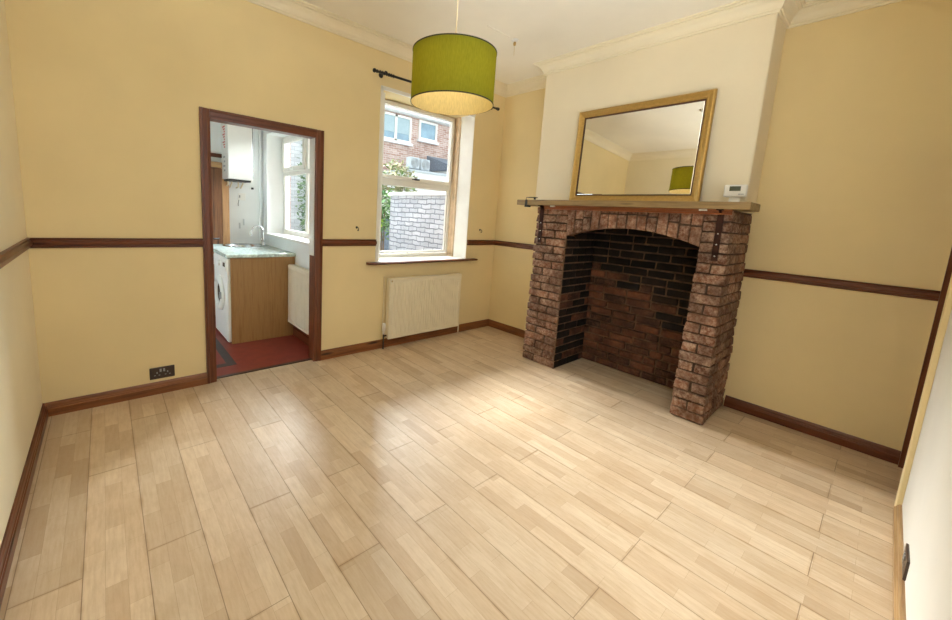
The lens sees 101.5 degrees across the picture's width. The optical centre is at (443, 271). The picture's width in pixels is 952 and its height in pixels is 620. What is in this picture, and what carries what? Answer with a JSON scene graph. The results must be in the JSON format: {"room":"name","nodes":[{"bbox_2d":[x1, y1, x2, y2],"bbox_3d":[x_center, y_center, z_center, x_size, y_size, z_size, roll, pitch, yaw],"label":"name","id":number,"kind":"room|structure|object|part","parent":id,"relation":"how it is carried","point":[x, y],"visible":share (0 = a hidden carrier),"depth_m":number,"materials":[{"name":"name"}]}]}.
{"room":"living room","nodes":[
{"label":"living room","id":0,"kind":"room"},
{"bbox_2d":[0,0,42,546],"bbox_3d":[-1.283,-0.285,0.843,0.100,2.980,3.675,-4,11,-41],"label":"wall","id":1,"kind":"structure","parent":0,"point":[21,402],"depth_m":1.91,"materials":[{"name":"paint"}]},
{"bbox_2d":[0,238,32,268],"bbox_3d":[-1.292,0.090,0.976,0.024,0.062,3.575,-4,11,-41],"label":"trim","id":2,"kind":"structure","parent":1,"relation":"attached to","point":[9,254],"depth_m":1.87,"materials":[{"name":"brown wood"}]},
{"bbox_2d":[0,403,47,608],"bbox_3d":[-1.354,1.133,1.127,0.022,0.088,3.575,-4,11,-41],"label":"baseboard","id":3,"kind":"structure","parent":1,"relation":"attached to","point":[9,542],"depth_m":1.68,"materials":[{"name":"brown wood"}]},
{"bbox_2d":[210,121,263,243],"bbox_3d":[-3.075,-0.656,4.357,1.960,2.500,0.100,-4,11,-41],"label":"wall","id":4,"kind":"structure","parent":0,"point":[248,209],"depth_m":4.80,"materials":[{"name":"white paint"}]},
{"bbox_2d":[211,153,221,157],"bbox_3d":[-2.978,-1.331,4.223,0.998,0.042,0.030,-4,11,-41],"label":"trim","id":5,"kind":"structure","parent":4,"relation":"attached to","point":[212,154],"depth_m":4.50,"materials":[{"name":"brown wood"}]},
{"bbox_2d":[211,161,229,317],"bbox_3d":[-2.931,-0.335,4.414,0.900,1.865,0.098,-4,11,-41],"label":"door","id":6,"kind":"structure","parent":4,"relation":"in","point":[220,191],"depth_m":4.59,"materials":[{"name":"brown wood"}]},
{"bbox_3d":[-2.634,-0.359,4.701,0.073,1.865,0.050,-4,11,-41],"label":"post","id":7,"kind":"part","parent":6,"relation":"part of","materials":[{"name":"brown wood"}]},
{"bbox_2d":[221,123,253,189],"bbox_3d":[-2.377,-1.417,4.540,0.350,0.868,0.323,-4,11,-41],"label":"boiler","id":8,"kind":"object","parent":4,"relation":"attached to","point":[236,141],"visible":0.93,"depth_m":4.41,"materials":[{"name":"white plastic"}]},
{"bbox_2d":[224,179,250,182],"bbox_3d":[-2.433,-1.070,4.570,0.230,0.021,0.280,-4,11,-41],"label":"tray","id":9,"kind":"object","parent":8,"relation":"on","point":[228,180],"depth_m":4.49,"materials":[{"name":"black metal"}]},
{"bbox_2d":[238,193,245,205],"bbox_3d":[-2.477,-0.883,4.757,0.090,0.156,0.019,-4,11,-41],"label":"switch","id":10,"kind":"object","parent":4,"relation":"attached to","point":[241,196],"visible":1,"depth_m":4.75,"materials":[{"name":"white plastic"}]},
{"bbox_2d":[258,130,261,243],"bbox_3d":[-2.297,-1.139,4.851,0.028,1.576,0.028,-4,11,-41],"label":"pipe","id":11,"kind":"object","parent":4,"relation":"attached to","point":[259,131],"visible":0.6,"depth_m":4.85,"materials":[{"name":"white paint"}]},
{"bbox_2d":[4,0,505,402],"bbox_3d":[-1.013,-0.588,3.745,4.327,3.180,0.380,-4,11,-41],"label":"wall","id":12,"kind":"structure","parent":0,"point":[108,95],"depth_m":2.68,"materials":[{"name":"beige paint"}]},
{"bbox_2d":[29,238,202,247],"bbox_3d":[-2.120,-0.191,2.582,0.895,0.062,0.024,-4,11,-41],"label":"trim","id":13,"kind":"structure","parent":12,"relation":"attached to","point":[37,242],"depth_m":2.54,"materials":[{"name":"brown wood"}]},
{"bbox_2d":[44,372,207,416],"bbox_3d":[-2.182,0.852,2.733,0.895,0.088,0.022,-4,11,-41],"label":"baseboard","id":14,"kind":"structure","parent":12,"relation":"attached to","point":[73,404],"depth_m":2.69,"materials":[{"name":"brown wood"}]},
{"bbox_2d":[149,365,174,379],"bbox_3d":[-2.052,0.734,2.830,0.149,0.086,0.013,-4,11,-41],"label":"wall socket","id":15,"kind":"object","parent":12,"relation":"attached to","point":[164,371],"visible":1,"depth_m":2.83,"materials":[{"name":"brown plastic"}]},
{"bbox_2d":[199,106,323,383],"bbox_3d":[-1.479,-0.177,3.230,0.919,2.062,0.149,-4,11,-41],"label":"door frame","id":16,"kind":"structure","parent":12,"relation":"in","point":[316,183],"depth_m":3.12,"materials":[{"name":"red wood"}]},
{"bbox_3d":[-1.761,-0.147,2.905,0.066,2.062,0.024,-4,11,-41],"label":"architrave","id":17,"kind":"part","parent":16,"relation":"part of","materials":[{"name":"red wood"}]},
{"bbox_3d":[-1.380,-1.154,3.041,0.795,0.066,0.024,-4,11,-41],"label":"architrave","id":18,"kind":"part","parent":16,"relation":"part of","materials":[{"name":"red wood"}]},
{"bbox_3d":[-1.116,-0.189,3.462,0.066,2.062,0.024,-4,11,-41],"label":"architrave","id":19,"kind":"part","parent":16,"relation":"part of","materials":[{"name":"red wood"}]},
{"bbox_2d":[323,239,376,245],"bbox_3d":[-0.876,-0.273,3.656,0.558,0.062,0.024,-4,11,-41],"label":"trim","id":20,"kind":"structure","parent":12,"relation":"attached to","point":[326,242],"depth_m":3.65,"materials":[{"name":"brown wood"}]},
{"bbox_2d":[366,85,477,264],"bbox_3d":[-0.245,-0.968,4.296,1.500,1.694,0.441,-4,11,-41],"label":"window","id":21,"kind":"structure","parent":12,"relation":"in","point":[456,188],"depth_m":4.61,"materials":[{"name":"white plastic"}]},
{"bbox_3d":[-0.294,-1.423,4.402,1.040,0.787,0.055,-4,11,-41],"label":"opening sash","id":22,"kind":"part","parent":21,"relation":"part of","materials":[{"name":"clear glass"}]},
{"bbox_3d":[-0.318,-0.143,4.412,1.260,0.018,0.335,-4,11,-41],"label":"sill","id":23,"kind":"part","parent":21,"relation":"part of","materials":[{"name":"white paint"}]},
{"bbox_2d":[382,273,461,348],"bbox_3d":[-0.215,0.399,4.318,1.086,0.760,0.096,-4,11,-41],"label":"radiator","id":24,"kind":"object","parent":12,"relation":"attached to","point":[425,303],"visible":1,"depth_m":4.23,"materials":[{"name":"beige metal"}]},
{"bbox_3d":[-0.576,0.380,3.985,0.004,0.620,0.052,-4,11,-41],"label":"panel","id":25,"kind":"part","parent":24,"relation":"part of","materials":[{"name":"beige metal"}]},
{"bbox_2d":[387,273,460,278],"bbox_3d":[-0.182,0.048,4.264,0.993,0.008,0.053,-4,11,-41],"label":"grille","id":26,"kind":"object","parent":24,"relation":"attached to","point":[453,275],"depth_m":4.29,"materials":[{"name":"beige metal"}]},
{"bbox_2d":[373,68,499,110],"bbox_3d":[-0.011,-1.865,4.048,1.704,0.061,0.104,-4,11,-41],"label":"pole","id":27,"kind":"object","parent":12,"relation":"attached to","point":[381,73],"visible":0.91,"depth_m":3.60,"materials":[{"name":"black metal"}]},
{"bbox_2d":[467,240,494,244],"bbox_3d":[0.475,-0.362,4.822,0.495,0.062,0.024,-4,11,-41],"label":"trim","id":28,"kind":"structure","parent":12,"relation":"attached to","point":[469,242],"depth_m":4.80,"materials":[{"name":"brown wood"}]},
{"bbox_2d":[263,131,308,268],"bbox_3d":[-1.638,-0.479,4.422,0.280,2.700,1.930,-4,11,-41],"label":"wall","id":29,"kind":"structure","parent":0,"point":[272,142],"depth_m":4.82,"materials":[{"name":"white paint"}]},
{"bbox_2d":[265,135,309,245],"bbox_3d":[-1.647,-0.966,4.345,0.275,1.218,1.430,-4,11,-41],"label":"window","id":30,"kind":"structure","parent":29,"relation":"in","point":[303,169],"depth_m":4.56,"materials":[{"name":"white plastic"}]},
{"bbox_3d":[-1.701,-0.377,4.414,0.225,0.028,1.430,-4,11,-41],"label":"sill","id":31,"kind":"part","parent":30,"relation":"part of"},
{"bbox_3d":[-1.760,-1.387,4.574,0.045,0.385,0.700,-4,11,-41],"label":"opening sash","id":32,"kind":"part","parent":30,"relation":"part of","materials":[{"name":"white plastic"}]},
{"bbox_2d":[288,264,308,334],"bbox_3d":[-1.461,0.270,3.994,0.084,0.631,0.564,-4,11,-41],"label":"radiator","id":33,"kind":"object","parent":29,"relation":"attached to","point":[298,277],"visible":0.92,"depth_m":3.94,"materials":[{"name":"white metal"}]},
{"bbox_2d":[289,264,308,271],"bbox_3d":[-1.450,-0.037,3.944,0.053,0.008,0.560,-4,11,-41],"label":"grille","id":34,"kind":"object","parent":33,"relation":"attached to","point":[292,266],"depth_m":3.95,"materials":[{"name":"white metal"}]},
{"bbox_2d":[293,326,308,345],"bbox_3d":[-1.423,0.678,4.031,0.020,0.150,0.730,-4,11,-41],"label":"baseboard","id":35,"kind":"structure","parent":29,"relation":"attached to","point":[298,333],"depth_m":4.12,"materials":[{"name":"brown wood"}]},
{"bbox_2d":[290,143,308,238],"bbox_3d":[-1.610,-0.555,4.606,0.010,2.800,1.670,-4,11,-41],"label":"window frame","id":36,"kind":"structure","parent":0,"point":[290,143],"depth_m":4.98,"materials":[{"name":"paint"}]},
{"bbox_2d":[321,319,488,359],"bbox_3d":[-0.275,0.727,4.380,2.313,0.088,0.022,-4,11,-41],"label":"baseboard","id":37,"kind":"structure","parent":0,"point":[376,344],"depth_m":4.14,"materials":[{"name":"brown wood"}]},
{"bbox_2d":[0,318,902,619],"bbox_3d":[-0.448,0.971,3.132,4.227,0.062,5.625,-4,11,-41],"label":"floor","id":38,"kind":"structure","parent":0,"point":[462,475],"depth_m":1.93,"materials":[{"name":"laminate"}]},
{"bbox_2d":[214,253,231,342],"bbox_3d":[-2.138,0.245,4.240,0.605,0.862,0.596,-4,11,-41],"label":"washing machine","id":39,"kind":"object","parent":38,"relation":"on","point":[222,286],"visible":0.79,"depth_m":3.94,"materials":[{"name":"white plastic"}]},
{"bbox_3d":[-2.344,0.215,4.054,0.018,0.240,0.240,-4,11,-41],"label":"door glass","id":40,"kind":"part","parent":39,"relation":"part of","materials":[{"name":"grey glass"}]},
{"bbox_3d":[-2.345,0.215,4.053,0.038,0.372,0.372,-4,11,-41],"label":"door","id":41,"kind":"part","parent":39,"relation":"part of","materials":[{"name":"white plastic"}]},
{"bbox_3d":[-2.318,-0.099,4.015,0.008,0.115,0.570,-4,11,-41],"label":"control panel","id":42,"kind":"part","parent":39,"relation":"part of","materials":[{"name":"white plastic"}]},
{"bbox_2d":[230,257,294,343],"bbox_3d":[-1.874,0.282,4.054,0.624,0.873,0.018,-4,11,-41],"label":"end panel","id":43,"kind":"object","parent":38,"relation":"on","point":[259,286],"visible":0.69,"depth_m":4.01,"materials":[{"name":"brown wood"}]},
{"bbox_2d":[517,200,759,424],"bbox_3d":[1.544,0.192,3.506,0.630,1.606,1.891,-4,11,-41],"label":"brick fireplace","id":44,"kind":"object","parent":38,"relation":"on","point":[648,290],"visible":1,"depth_m":3.50,"materials":[{"name":"brown brick"}]},
{"bbox_2d":[524,197,537,206],"bbox_3d":[0.854,-0.678,3.780,0.057,0.096,0.116,-4,11,-41],"label":"clamp","id":45,"kind":"object","parent":44,"relation":"on","point":[525,205],"visible":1,"depth_m":3.79,"materials":[{"name":"black metal"}]},
{"bbox_2d":[517,200,759,211],"bbox_3d":[1.475,-0.569,3.296,0.326,0.050,1.891,-4,11,-41],"label":"mantel shelf","id":46,"kind":"object","parent":44,"relation":"attached to","point":[674,206],"depth_m":2.96,"materials":[{"name":"brown wood"}]},
{"bbox_3d":[1.453,-0.506,3.153,0.045,0.035,1.490,-4,11,-41],"label":"pine moulding","id":47,"kind":"part","parent":44,"relation":"part of","materials":[{"name":"brown wood"}]},
{"bbox_2d":[569,89,717,200],"bbox_3d":[1.605,-1.007,3.292,0.062,0.832,1.100,-4,11,-41],"label":"mirror","id":48,"kind":"object","parent":44,"relation":"on","point":[656,149],"visible":0.92,"depth_m":3.22,"materials":[{"name":"gold metal"}]},
{"bbox_2d":[723,185,747,201],"bbox_3d":[2.055,-0.545,2.736,0.054,0.132,0.136,-4,11,-41],"label":"thermostat","id":49,"kind":"object","parent":44,"relation":"on","point":[734,192],"visible":0.92,"depth_m":2.72,"materials":[{"name":"white plastic"}]},
{"bbox_3d":[-2.448,0.157,4.681,0.661,0.873,0.466,-4,11,-41],"label":"base cabinet","id":50,"kind":"object","parent":38,"relation":"on","visible":0},
{"bbox_2d":[213,244,295,257],"bbox_3d":[-2.207,-0.245,4.368,0.670,0.038,1.133,-4,11,-41],"label":"countertop","id":51,"kind":"structure","parent":50,"relation":"on","point":[225,251],"depth_m":4.09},
{"bbox_2d":[223,243,260,246],"bbox_3d":[-2.398,-0.245,4.622,0.407,0.147,0.473,-4,11,-41],"label":"sink","id":52,"kind":"object","parent":51,"relation":"in","point":[229,244],"visible":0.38,"depth_m":4.77,"materials":[{"name":"metal"}]},
{"bbox_2d":[250,225,265,245],"bbox_3d":[-2.232,-0.438,4.703,0.122,0.244,0.179,6,9,19],"label":"mixer tap","id":53,"kind":"object","parent":51,"relation":"on","point":[253,227],"visible":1,"depth_m":4.73,"materials":[{"name":"silver metal"}]},
{"bbox_3d":[-2.254,-0.479,4.695,0.022,0.164,0.170,11,11,41],"label":"spout","id":54,"kind":"part","parent":53,"relation":"part of","materials":[{"name":"silver metal"}]},
{"bbox_2d":[260,238,265,245],"bbox_3d":[-2.211,-0.367,4.769,0.052,0.088,0.137,-4,11,-41],"label":"tap","id":55,"kind":"object","parent":53,"relation":"on","point":[263,240],"depth_m":4.75,"materials":[{"name":"silver metal"}]},
{"bbox_2d":[302,0,812,83],"bbox_3d":[0.287,-1.938,2.136,4.327,0.100,4.075,-4,11,-41],"label":"ceiling","id":56,"kind":"structure","parent":0,"point":[544,29],"depth_m":3.10,"materials":[{"name":"paint"}]},
{"bbox_2d":[410,0,496,114],"bbox_3d":[0.073,-1.397,2.059,0.454,0.972,0.454,-4,11,-41],"label":"pendant lamp","id":57,"kind":"object","parent":56,"relation":"hanging from","point":[453,73],"visible":1,"depth_m":1.93,"materials":[{"name":"green fabric"}]},
{"bbox_3d":[0.053,-1.048,2.109,0.450,0.257,0.450,-4,11,-41],"label":"lamp shade","id":58,"kind":"part","parent":57,"relation":"part of","materials":[{"name":"green fabric"}]},
{"bbox_2d":[511,38,518,49],"bbox_3d":[0.629,-1.991,3.450,0.068,0.131,0.068,-4,11,-41],"label":"ceiling hook","id":59,"kind":"object","parent":56,"relation":"attached to","point":[514,40],"visible":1,"depth_m":3.43,"materials":[{"name":"white plastic"}]},
{"bbox_2d":[536,13,785,213],"bbox_3d":[1.673,-0.503,3.562,0.314,2.980,1.820,-4,11,-41],"label":"wall","id":60,"kind":"structure","parent":0,"point":[742,60],"depth_m":2.92,"materials":[{"name":"beige paint"}]},
{"bbox_2d":[245,0,904,97],"bbox_3d":[0.366,-1.816,2.055,4.127,0.108,3.575,-4,11,-41],"label":"trim","id":61,"kind":"structure","parent":60,"relation":"attached to","point":[793,13],"depth_m":3.06,"materials":[{"name":"paint"}]},
{"bbox_2d":[489,0,951,450],"bbox_3d":[1.913,-0.495,3.602,0.100,2.980,3.675,-4,11,-41],"label":"wall","id":62,"kind":"structure","parent":0,"point":[855,184],"depth_m":2.63,"materials":[{"name":"beige paint"}]},
{"bbox_2d":[488,319,525,337],"bbox_3d":[0.845,0.727,4.838,0.022,0.088,0.800,-4,11,-41],"label":"baseboard","id":63,"kind":"structure","parent":62,"relation":"attached to","point":[509,329],"depth_m":4.88,"materials":[{"name":"brown wood"}]},
{"bbox_2d":[494,240,533,249],"bbox_3d":[0.906,-0.317,4.687,0.024,0.062,0.800,-4,11,-41],"label":"trim","id":64,"kind":"structure","parent":62,"relation":"attached to","point":[499,243],"depth_m":4.73,"materials":[{"name":"brown wood"}]},
{"bbox_2d":[723,395,900,464],"bbox_3d":[2.608,1.122,2.826,0.022,0.088,0.941,-4,11,-41],"label":"baseboard","id":65,"kind":"structure","parent":62,"relation":"attached to","point":[852,442],"depth_m":2.76,"materials":[{"name":"brown wood"}]},
{"bbox_2d":[743,269,940,300],"bbox_3d":[2.663,0.077,2.681,0.024,0.062,0.959,-4,11,-41],"label":"trim","id":66,"kind":"structure","parent":62,"relation":"attached to","point":[926,294],"depth_m":2.61,"materials":[{"name":"brown wood"}]},
{"bbox_2d":[902,309,951,619],"bbox_3d":[1.487,-0.128,0.885,4.127,2.980,0.120,-4,11,-41],"label":"wall","id":67,"kind":"structure","parent":0,"point":[927,502],"depth_m":1.44,"materials":[{"name":"paint"}]},
{"bbox_2d":[893,504,905,619],"bbox_3d":[1.089,1.327,0.920,3.427,0.050,0.025,-4,11,-41],"label":"baseboard","id":68,"kind":"structure","parent":67,"relation":"attached to","point":[899,601],"depth_m":1.65,"materials":[{"name":"beige wood"}]},
{"bbox_2d":[902,543,909,580],"bbox_3d":[1.909,1.198,1.605,0.150,0.085,0.013,-4,11,-41],"label":"wall socket","id":69,"kind":"object","parent":67,"relation":"attached to","point":[906,555],"visible":1,"depth_m":1.58,"materials":[{"name":"brown plastic"}]},
{"bbox_2d":[894,247,951,505],"bbox_3d":[2.738,0.231,2.065,0.670,2.080,0.140,-4,11,-41],"label":"door frame","id":70,"kind":"structure","parent":67,"relation":"in","point":[944,306],"depth_m":2.02,"materials":[{"name":"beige wood"}]},
{"label":"outside","id":71,"kind":"structure","parent":0,"visible":0},
{"bbox_3d":[1.060,-0.243,13.694,16.040,0.100,11.620,-4,11,-41],"label":"ground","id":72,"kind":"structure","parent":71,"visible":0},
{"bbox_2d":[291,140,305,231],"bbox_3d":[-3.032,-1.570,8.382,3.030,3.560,0.280,-4,11,-41],"label":"wall","id":73,"kind":"structure","parent":72,"relation":"on","point":[296,148],"depth_m":8.16,"materials":[{"name":"brick"}]},
{"bbox_2d":[295,144,305,231],"bbox_3d":[-2.678,-1.423,8.078,0.864,3.401,0.540,-4,11,-41],"label":"climbing shrub","id":74,"kind":"object","parent":72,"relation":"on","point":[300,187],"visible":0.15,"depth_m":7.91,"materials":[{"name":"green plant"}]},
{"bbox_2d":[380,219,389,250],"bbox_3d":[-0.974,-0.548,9.546,3.300,1.450,0.150,-4,11,-41],"label":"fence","id":75,"kind":"object","parent":72,"relation":"on","point":[386,242],"visible":0.02,"depth_m":9.08,"materials":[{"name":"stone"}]},
{"bbox_2d":[380,190,395,250],"bbox_3d":[-1.317,-0.669,8.075,1.037,2.074,1.041,-4,11,-41],"label":"shrub","id":76,"kind":"object","parent":72,"relation":"on","point":[383,209],"visible":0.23,"depth_m":7.91,"materials":[{"name":"green plant"}]},
{"bbox_3d":[-1.406,-0.541,7.950,0.362,1.848,0.381,3,8,-1],"label":"stem","id":77,"kind":"part","parent":76,"relation":"part of","materials":[{"name":"plant"}]},
{"bbox_2d":[382,159,418,208],"bbox_3d":[-1.421,-1.729,11.514,1.568,3.174,1.082,-4,11,-41],"label":"shrub","id":78,"kind":"object","parent":72,"relation":"on","point":[401,171],"visible":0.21,"depth_m":11.31,"materials":[{"name":"green plant"}]},
{"bbox_2d":[382,169,446,218],"bbox_3d":[-0.898,-1.911,13.613,2.100,2.990,1.740,-4,11,-41],"label":"garage","id":79,"kind":"structure","parent":72,"relation":"on","point":[421,174],"depth_m":12.66,"materials":[{"name":"white"}]},
{"bbox_2d":[406,157,418,169],"bbox_3d":[-0.986,-3.454,12.418,0.360,0.390,0.252,-4,11,-41],"label":"air conditioner","id":80,"kind":"object","parent":79,"relation":"on","point":[413,162],"visible":0.97,"depth_m":12.31,"materials":[{"name":"grey plastic"}]},
{"bbox_2d":[411,158,418,167],"bbox_3d":[-0.906,-3.456,12.325,0.294,0.294,0.010,-4,11,-41],"label":"fan grille","id":81,"kind":"object","parent":80,"relation":"attached to","point":[414,161],"depth_m":12.33,"materials":[{"name":"grey plastic"}]},
{"bbox_2d":[418,159,429,170],"bbox_3d":[-0.663,-3.485,12.762,0.360,0.390,0.252,-4,11,-41],"label":"air conditioner","id":82,"kind":"object","parent":79,"relation":"on","point":[424,164],"visible":0.92,"depth_m":12.64,"materials":[{"name":"grey plastic"}]},
{"bbox_2d":[388,192,444,256],"bbox_3d":[-0.200,-0.293,6.310,0.300,1.960,2.270,-4,11,-41],"label":"wall","id":83,"kind":"structure","parent":72,"relation":"on","point":[416,218],"depth_m":6.38,"materials":[{"name":"brick"}]},
{"bbox_2d":[383,105,449,170],"bbox_3d":[-1.383,-4.421,16.390,10.200,7.100,3.400,-4,11,-41],"label":"house","id":84,"kind":"structure","parent":72,"relation":"on","point":[406,133],"depth_m":14.50,"materials":[{"name":"brick"}]},
{"bbox_3d":[-1.780,-5.201,13.994,1.350,0.820,0.020,-4,11,-41],"label":"pane","id":85,"kind":"part","parent":84,"relation":"part of","materials":[{"name":"blue glass"}]},
{"bbox_2d":[384,114,409,134],"bbox_3d":[-1.760,-5.317,13.962,1.330,0.560,0.010,-4,11,-41],"label":"window","id":86,"kind":"structure","parent":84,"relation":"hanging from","point":[397,124],"depth_m":13.99,"materials":[{"name":"glass"}]},
{"bbox_3d":[-1.770,-4.694,14.022,1.550,0.090,0.140,-4,11,-41],"label":"sill","id":87,"kind":"part","parent":84,"relation":"part of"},
{"bbox_3d":[-0.604,-5.006,14.983,0.980,0.090,0.140,-4,11,-41],"label":"sill","id":88,"kind":"part","parent":84,"relation":"part of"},
{"bbox_3d":[-0.620,-5.405,14.971,0.780,0.600,0.020,-4,11,-41],"label":"pane","id":89,"kind":"part","parent":84,"relation":"part of","materials":[{"name":"blue glass"}]},
{"bbox_2d":[427,156,447,173],"bbox_3d":[1.150,-2.496,15.594,3.600,3.820,1.650,-4,11,-41],"label":"outbuilding","id":90,"kind":"structure","parent":72,"relation":"on","point":[438,165],"depth_m":14.41,"materials":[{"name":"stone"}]}
]}

